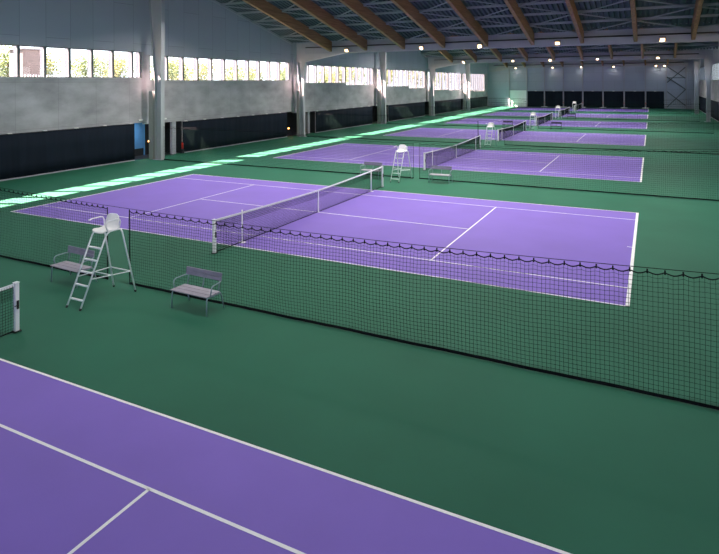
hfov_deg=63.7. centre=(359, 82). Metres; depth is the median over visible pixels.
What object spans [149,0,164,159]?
column
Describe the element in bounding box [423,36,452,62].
timber beam
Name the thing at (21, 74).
railing
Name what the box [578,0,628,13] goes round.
brace
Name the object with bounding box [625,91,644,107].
curtain
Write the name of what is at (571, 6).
timber beam
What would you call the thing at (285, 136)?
baseboard
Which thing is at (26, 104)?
wall
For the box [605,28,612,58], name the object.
timber beam
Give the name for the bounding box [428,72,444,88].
tree
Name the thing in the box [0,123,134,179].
curtain
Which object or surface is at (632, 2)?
timber beam
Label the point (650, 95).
curtain
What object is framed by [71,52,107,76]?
tree
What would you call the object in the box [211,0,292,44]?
trim
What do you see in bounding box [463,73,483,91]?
window
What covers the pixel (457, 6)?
timber beam
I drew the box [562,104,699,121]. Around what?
net
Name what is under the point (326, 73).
tree
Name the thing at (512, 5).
timber beam
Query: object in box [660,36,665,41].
floodlight
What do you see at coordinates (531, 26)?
brace
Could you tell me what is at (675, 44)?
timber beam
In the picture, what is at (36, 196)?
net
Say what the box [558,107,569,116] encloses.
net
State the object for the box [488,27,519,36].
brace
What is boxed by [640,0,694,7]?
brace
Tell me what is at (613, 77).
wall
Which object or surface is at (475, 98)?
net
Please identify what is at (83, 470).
court surface
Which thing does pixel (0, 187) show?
cable
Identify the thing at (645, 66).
trim
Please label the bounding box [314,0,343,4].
brace
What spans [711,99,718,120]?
curtain
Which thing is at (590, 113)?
net
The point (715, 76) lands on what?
window
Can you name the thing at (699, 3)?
timber beam
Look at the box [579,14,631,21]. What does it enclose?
brace
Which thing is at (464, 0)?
brace
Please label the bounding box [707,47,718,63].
wall
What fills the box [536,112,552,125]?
net
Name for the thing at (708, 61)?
column
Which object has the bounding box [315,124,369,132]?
baseboard
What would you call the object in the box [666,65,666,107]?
trim
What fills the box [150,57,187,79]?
tree
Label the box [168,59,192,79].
tree
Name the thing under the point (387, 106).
net
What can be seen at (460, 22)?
brace
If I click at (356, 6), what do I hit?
timber beam
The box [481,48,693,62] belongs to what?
ceiling
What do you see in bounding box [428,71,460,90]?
window
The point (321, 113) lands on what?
cable
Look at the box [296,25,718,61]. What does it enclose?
cross beam
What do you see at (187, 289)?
bench
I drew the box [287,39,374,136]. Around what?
wall
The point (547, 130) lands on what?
net
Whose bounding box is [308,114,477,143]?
net
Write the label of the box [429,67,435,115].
column
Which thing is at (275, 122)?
curtain
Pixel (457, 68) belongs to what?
wall
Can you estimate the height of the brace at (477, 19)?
0.610 m
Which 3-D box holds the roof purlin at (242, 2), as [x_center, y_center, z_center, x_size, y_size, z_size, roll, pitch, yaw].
[6.214,-6.656,39.768,40.200,0.180,0.100,0,0,27]
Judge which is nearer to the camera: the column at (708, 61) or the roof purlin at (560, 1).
the roof purlin at (560, 1)
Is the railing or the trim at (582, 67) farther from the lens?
the trim at (582, 67)
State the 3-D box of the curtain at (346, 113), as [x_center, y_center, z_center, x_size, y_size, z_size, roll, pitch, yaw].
[-1.544,4.191,68.311,0.123,2.280,14.002,0,0,27]
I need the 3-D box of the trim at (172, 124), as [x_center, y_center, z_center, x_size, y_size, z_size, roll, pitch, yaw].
[-14.223,4.236,44.174,0.230,2.448,0.380,0,0,27]
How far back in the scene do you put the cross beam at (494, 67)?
117.20 m
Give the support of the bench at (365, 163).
on the floor
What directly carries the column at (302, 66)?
on the floor
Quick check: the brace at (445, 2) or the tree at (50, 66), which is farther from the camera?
the tree at (50, 66)
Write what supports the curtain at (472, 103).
attached to the wall at (484, 93)
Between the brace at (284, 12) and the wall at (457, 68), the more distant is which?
the wall at (457, 68)
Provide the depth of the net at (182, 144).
36.24 m
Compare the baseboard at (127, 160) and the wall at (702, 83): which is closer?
the baseboard at (127, 160)
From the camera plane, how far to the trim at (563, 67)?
119.42 m
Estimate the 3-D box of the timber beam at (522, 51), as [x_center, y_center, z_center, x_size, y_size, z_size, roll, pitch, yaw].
[20.405,-5.901,76.775,0.260,5.623,18.740,0,0,27]
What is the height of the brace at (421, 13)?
0.610 m
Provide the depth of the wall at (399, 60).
83.39 m
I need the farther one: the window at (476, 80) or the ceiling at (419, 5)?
the window at (476, 80)
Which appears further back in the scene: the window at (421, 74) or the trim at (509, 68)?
the trim at (509, 68)
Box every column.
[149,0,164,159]
[296,43,306,136]
[377,38,386,123]
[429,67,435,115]
[464,55,469,109]
[694,49,701,113]
[704,50,712,121]
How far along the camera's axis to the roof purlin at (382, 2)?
46.34 m
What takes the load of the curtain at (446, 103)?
attached to the wall at (439, 95)
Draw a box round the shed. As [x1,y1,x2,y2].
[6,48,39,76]
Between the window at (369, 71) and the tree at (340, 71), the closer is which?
the window at (369, 71)
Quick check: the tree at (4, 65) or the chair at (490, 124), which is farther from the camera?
the tree at (4, 65)
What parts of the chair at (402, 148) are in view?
seat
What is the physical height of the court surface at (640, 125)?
0.004 m
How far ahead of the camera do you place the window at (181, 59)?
49.62 m
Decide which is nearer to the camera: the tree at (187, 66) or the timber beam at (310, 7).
the timber beam at (310, 7)
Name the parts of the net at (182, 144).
edge cord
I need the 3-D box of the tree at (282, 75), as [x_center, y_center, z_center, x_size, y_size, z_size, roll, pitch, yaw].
[-12.810,-0.754,97.521,5.386,5.064,5.096,0,0,27]
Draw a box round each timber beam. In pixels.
[242,0,331,51]
[289,0,366,50]
[339,0,404,48]
[391,0,444,47]
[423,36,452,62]
[446,0,487,46]
[450,35,476,61]
[490,48,501,61]
[504,0,533,44]
[509,32,527,60]
[538,31,554,60]
[565,0,583,43]
[572,29,582,59]
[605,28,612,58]
[630,0,636,41]
[640,28,643,58]
[674,24,677,57]
[691,0,703,39]
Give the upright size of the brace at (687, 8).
0.610 m
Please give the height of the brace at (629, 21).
0.610 m
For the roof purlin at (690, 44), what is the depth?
78.88 m
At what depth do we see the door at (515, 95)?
123.73 m
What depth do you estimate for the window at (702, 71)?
101.53 m
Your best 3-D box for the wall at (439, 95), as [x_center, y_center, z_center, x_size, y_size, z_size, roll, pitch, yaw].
[14.929,1.768,101.099,0.280,7.080,19.200,0,0,27]
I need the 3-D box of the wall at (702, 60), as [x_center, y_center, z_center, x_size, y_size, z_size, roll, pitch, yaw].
[59.435,-5.917,100.182,0.270,6.452,19.300,0,0,27]
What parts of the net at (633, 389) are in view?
edge cord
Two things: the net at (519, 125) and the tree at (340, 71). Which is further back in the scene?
the tree at (340, 71)
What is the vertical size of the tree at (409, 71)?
5.939 m
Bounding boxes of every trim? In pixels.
[170,122,175,153]
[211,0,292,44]
[306,112,309,132]
[509,68,509,106]
[526,68,527,106]
[541,67,546,106]
[563,67,563,106]
[582,67,585,107]
[601,66,605,107]
[621,66,627,107]
[645,66,648,108]
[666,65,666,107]
[685,65,686,108]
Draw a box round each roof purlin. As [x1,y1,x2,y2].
[220,0,283,5]
[237,0,430,13]
[251,0,603,22]
[266,3,718,29]
[279,14,718,37]
[423,44,717,53]
[502,49,693,54]
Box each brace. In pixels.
[223,6,257,9]
[254,23,286,26]
[284,12,311,15]
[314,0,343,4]
[334,18,366,22]
[364,6,402,11]
[388,24,420,28]
[419,2,446,12]
[421,13,460,18]
[437,22,463,30]
[440,30,475,35]
[464,0,506,5]
[475,8,508,19]
[477,19,518,25]
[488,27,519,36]
[521,6,569,13]
[530,15,569,26]
[531,26,576,32]
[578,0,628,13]
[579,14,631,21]
[584,21,629,32]
[637,8,692,20]
[637,21,690,28]
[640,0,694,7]
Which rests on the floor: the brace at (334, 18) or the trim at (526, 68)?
the trim at (526, 68)
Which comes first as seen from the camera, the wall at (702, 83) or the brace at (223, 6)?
the brace at (223, 6)
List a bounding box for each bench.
[50,245,96,288]
[170,266,224,316]
[360,162,381,178]
[428,165,452,182]
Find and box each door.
[134,123,144,154]
[510,90,526,106]
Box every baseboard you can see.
[0,160,134,180]
[184,136,287,152]
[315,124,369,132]
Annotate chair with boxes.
[66,213,136,310]
[390,145,411,182]
[484,122,496,146]
[529,112,537,129]
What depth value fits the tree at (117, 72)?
71.42 m
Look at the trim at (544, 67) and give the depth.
121.13 m
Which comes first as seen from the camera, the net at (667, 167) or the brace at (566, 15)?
the net at (667, 167)
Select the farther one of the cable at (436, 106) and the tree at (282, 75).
the tree at (282, 75)
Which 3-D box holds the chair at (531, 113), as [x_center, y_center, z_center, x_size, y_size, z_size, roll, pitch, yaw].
[19.471,4.324,65.097,0.850,1.934,1.563,0,0,27]
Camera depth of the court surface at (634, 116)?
91.33 m
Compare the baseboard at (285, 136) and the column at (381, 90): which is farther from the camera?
the column at (381, 90)
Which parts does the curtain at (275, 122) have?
rail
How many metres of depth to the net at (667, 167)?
28.47 m
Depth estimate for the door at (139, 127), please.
43.21 m
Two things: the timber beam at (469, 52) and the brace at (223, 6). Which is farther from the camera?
the timber beam at (469, 52)
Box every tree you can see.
[0,45,12,76]
[47,50,64,76]
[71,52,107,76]
[99,54,135,76]
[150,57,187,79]
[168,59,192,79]
[186,59,220,79]
[220,64,254,79]
[239,63,265,79]
[271,63,284,79]
[310,66,333,82]
[325,66,353,84]
[346,67,365,84]
[364,69,396,85]
[405,71,421,85]
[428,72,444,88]
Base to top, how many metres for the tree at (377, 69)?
5.840 m
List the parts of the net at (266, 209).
net post, net post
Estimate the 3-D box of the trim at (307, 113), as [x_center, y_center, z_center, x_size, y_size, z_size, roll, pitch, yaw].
[-5.461,4.256,61.539,0.230,2.308,0.380,0,0,27]
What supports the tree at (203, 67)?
on the ground
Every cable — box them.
[0,187,716,273]
[183,127,718,149]
[321,113,682,122]
[436,106,713,111]
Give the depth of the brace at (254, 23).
52.48 m
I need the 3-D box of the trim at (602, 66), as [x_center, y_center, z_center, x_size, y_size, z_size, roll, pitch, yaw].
[48.767,0.969,116.002,1.200,8.300,0.600,0,0,27]
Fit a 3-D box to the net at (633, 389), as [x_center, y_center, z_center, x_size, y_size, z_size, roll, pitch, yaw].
[1.892,4.207,11.404,18.097,2.312,0.142,0,0,27]
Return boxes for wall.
[0,0,291,159]
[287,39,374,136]
[372,39,425,123]
[425,102,428,115]
[426,55,461,72]
[426,71,461,101]
[461,73,487,105]
[462,55,487,73]
[487,59,694,108]
[667,66,685,105]
[699,76,705,96]
[700,48,706,66]
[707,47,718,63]
[711,80,718,101]
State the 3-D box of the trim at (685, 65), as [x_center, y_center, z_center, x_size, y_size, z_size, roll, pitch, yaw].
[61.815,0.896,109.585,0.180,8.300,0.200,0,0,27]
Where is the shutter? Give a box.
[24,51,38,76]
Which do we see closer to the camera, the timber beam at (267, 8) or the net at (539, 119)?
the timber beam at (267, 8)
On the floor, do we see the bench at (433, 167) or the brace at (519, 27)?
the bench at (433, 167)
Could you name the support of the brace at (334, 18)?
attached to the timber beam at (310, 7)
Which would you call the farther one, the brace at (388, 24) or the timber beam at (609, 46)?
the timber beam at (609, 46)
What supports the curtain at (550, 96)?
attached to the trim at (544, 67)
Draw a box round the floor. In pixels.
[0,106,718,553]
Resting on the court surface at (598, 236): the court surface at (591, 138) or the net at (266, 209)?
the net at (266, 209)
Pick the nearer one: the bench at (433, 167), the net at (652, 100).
the bench at (433, 167)
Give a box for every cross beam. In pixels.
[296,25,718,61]
[428,50,704,68]
[489,59,687,71]
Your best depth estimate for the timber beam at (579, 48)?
78.47 m
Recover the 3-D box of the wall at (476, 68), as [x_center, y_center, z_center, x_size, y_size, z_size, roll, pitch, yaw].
[23.556,-5.366,118.287,0.270,7.152,19.300,0,0,27]
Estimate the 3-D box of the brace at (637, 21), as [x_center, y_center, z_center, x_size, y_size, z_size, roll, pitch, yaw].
[22.317,-4.218,42.436,4.125,0.610,0.080,0,0,-5]
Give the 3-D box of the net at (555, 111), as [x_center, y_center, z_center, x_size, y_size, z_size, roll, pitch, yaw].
[20.232,4.120,87.634,18.519,2.282,0.144,0,0,27]
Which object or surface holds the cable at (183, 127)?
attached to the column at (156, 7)
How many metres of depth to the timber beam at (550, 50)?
80.40 m
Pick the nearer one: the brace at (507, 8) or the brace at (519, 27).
the brace at (507, 8)
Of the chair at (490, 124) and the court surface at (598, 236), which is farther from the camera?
the chair at (490, 124)
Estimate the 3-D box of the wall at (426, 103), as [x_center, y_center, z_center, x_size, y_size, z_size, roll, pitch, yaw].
[10.450,3.973,93.928,1.862,2.720,4.750,0,0,27]
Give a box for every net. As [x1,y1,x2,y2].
[0,188,108,279]
[0,281,21,336]
[128,209,718,409]
[164,128,413,177]
[211,166,383,253]
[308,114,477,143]
[386,106,530,127]
[419,143,718,200]
[424,135,480,169]
[435,101,556,117]
[475,98,569,111]
[498,121,526,140]
[504,122,718,153]
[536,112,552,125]
[539,111,713,133]
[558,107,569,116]
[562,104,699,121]
[577,100,690,113]
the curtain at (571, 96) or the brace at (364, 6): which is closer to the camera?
the brace at (364, 6)
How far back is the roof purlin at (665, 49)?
108.55 m
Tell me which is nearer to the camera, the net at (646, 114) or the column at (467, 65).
the net at (646, 114)
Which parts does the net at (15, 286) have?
net post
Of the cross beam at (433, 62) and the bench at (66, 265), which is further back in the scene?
the cross beam at (433, 62)
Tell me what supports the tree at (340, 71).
on the ground
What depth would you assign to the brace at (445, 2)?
43.86 m
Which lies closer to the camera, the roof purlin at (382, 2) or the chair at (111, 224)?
the chair at (111, 224)
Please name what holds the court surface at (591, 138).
on the floor
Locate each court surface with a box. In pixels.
[0,358,570,553]
[10,174,638,306]
[275,143,643,181]
[383,128,645,145]
[448,118,647,128]
[486,112,647,118]
[510,107,648,111]
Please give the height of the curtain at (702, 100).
2.550 m
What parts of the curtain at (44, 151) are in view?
rail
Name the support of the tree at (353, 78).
on the ground
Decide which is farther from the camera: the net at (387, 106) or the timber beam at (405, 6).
the net at (387, 106)
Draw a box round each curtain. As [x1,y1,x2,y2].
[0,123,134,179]
[182,112,286,151]
[315,106,371,131]
[388,102,424,120]
[434,99,460,113]
[466,97,486,108]
[528,91,543,106]
[545,91,562,106]
[564,91,581,106]
[584,91,601,106]
[604,91,622,107]
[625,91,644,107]
[646,91,663,107]
[699,96,705,112]
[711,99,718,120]
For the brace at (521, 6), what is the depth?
42.00 m
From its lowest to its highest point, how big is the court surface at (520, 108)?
0.004 m
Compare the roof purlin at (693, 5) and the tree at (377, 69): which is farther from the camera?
the tree at (377, 69)
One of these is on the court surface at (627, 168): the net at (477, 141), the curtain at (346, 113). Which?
the net at (477, 141)
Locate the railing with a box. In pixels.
[21,74,52,76]
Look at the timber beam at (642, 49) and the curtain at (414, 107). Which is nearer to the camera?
the timber beam at (642, 49)
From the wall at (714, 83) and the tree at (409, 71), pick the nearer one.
the wall at (714, 83)
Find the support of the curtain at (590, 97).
attached to the trim at (602, 66)
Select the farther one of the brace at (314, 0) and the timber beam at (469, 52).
the timber beam at (469, 52)
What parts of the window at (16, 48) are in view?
sill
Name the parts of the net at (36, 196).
edge cord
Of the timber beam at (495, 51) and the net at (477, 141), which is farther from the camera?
the timber beam at (495, 51)
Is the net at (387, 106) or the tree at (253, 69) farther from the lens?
the tree at (253, 69)
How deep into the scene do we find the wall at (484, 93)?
122.23 m
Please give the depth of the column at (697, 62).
92.24 m
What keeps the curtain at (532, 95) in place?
attached to the trim at (544, 67)
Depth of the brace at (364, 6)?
45.22 m
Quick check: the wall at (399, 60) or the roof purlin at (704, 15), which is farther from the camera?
the wall at (399, 60)
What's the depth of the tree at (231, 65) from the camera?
88.21 m
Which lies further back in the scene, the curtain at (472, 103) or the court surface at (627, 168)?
the curtain at (472, 103)
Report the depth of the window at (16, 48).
36.44 m
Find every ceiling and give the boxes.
[216,0,718,56]
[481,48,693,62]
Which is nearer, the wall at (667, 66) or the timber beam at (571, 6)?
the timber beam at (571, 6)
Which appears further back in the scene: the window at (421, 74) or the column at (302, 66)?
the window at (421, 74)
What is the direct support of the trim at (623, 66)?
on the floor
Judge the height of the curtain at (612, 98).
3.360 m
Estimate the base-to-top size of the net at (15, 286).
1.100 m
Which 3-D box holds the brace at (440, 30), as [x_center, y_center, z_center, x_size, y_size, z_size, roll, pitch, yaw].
[8.694,-4.142,49.310,4.125,0.610,0.080,0,0,-5]
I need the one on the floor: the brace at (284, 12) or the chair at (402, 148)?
the chair at (402, 148)
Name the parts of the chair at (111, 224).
ladder rail, armrest, ladder rail, seat, leg, armrest, leg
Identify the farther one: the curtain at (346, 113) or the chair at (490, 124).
the curtain at (346, 113)
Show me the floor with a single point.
(573, 466)
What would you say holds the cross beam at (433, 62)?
attached to the column at (432, 71)
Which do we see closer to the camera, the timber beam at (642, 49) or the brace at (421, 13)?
the brace at (421, 13)
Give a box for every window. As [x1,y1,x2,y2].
[0,44,140,77]
[150,55,288,80]
[297,65,372,85]
[378,69,424,88]
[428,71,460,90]
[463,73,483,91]
[700,67,705,79]
[712,63,718,79]

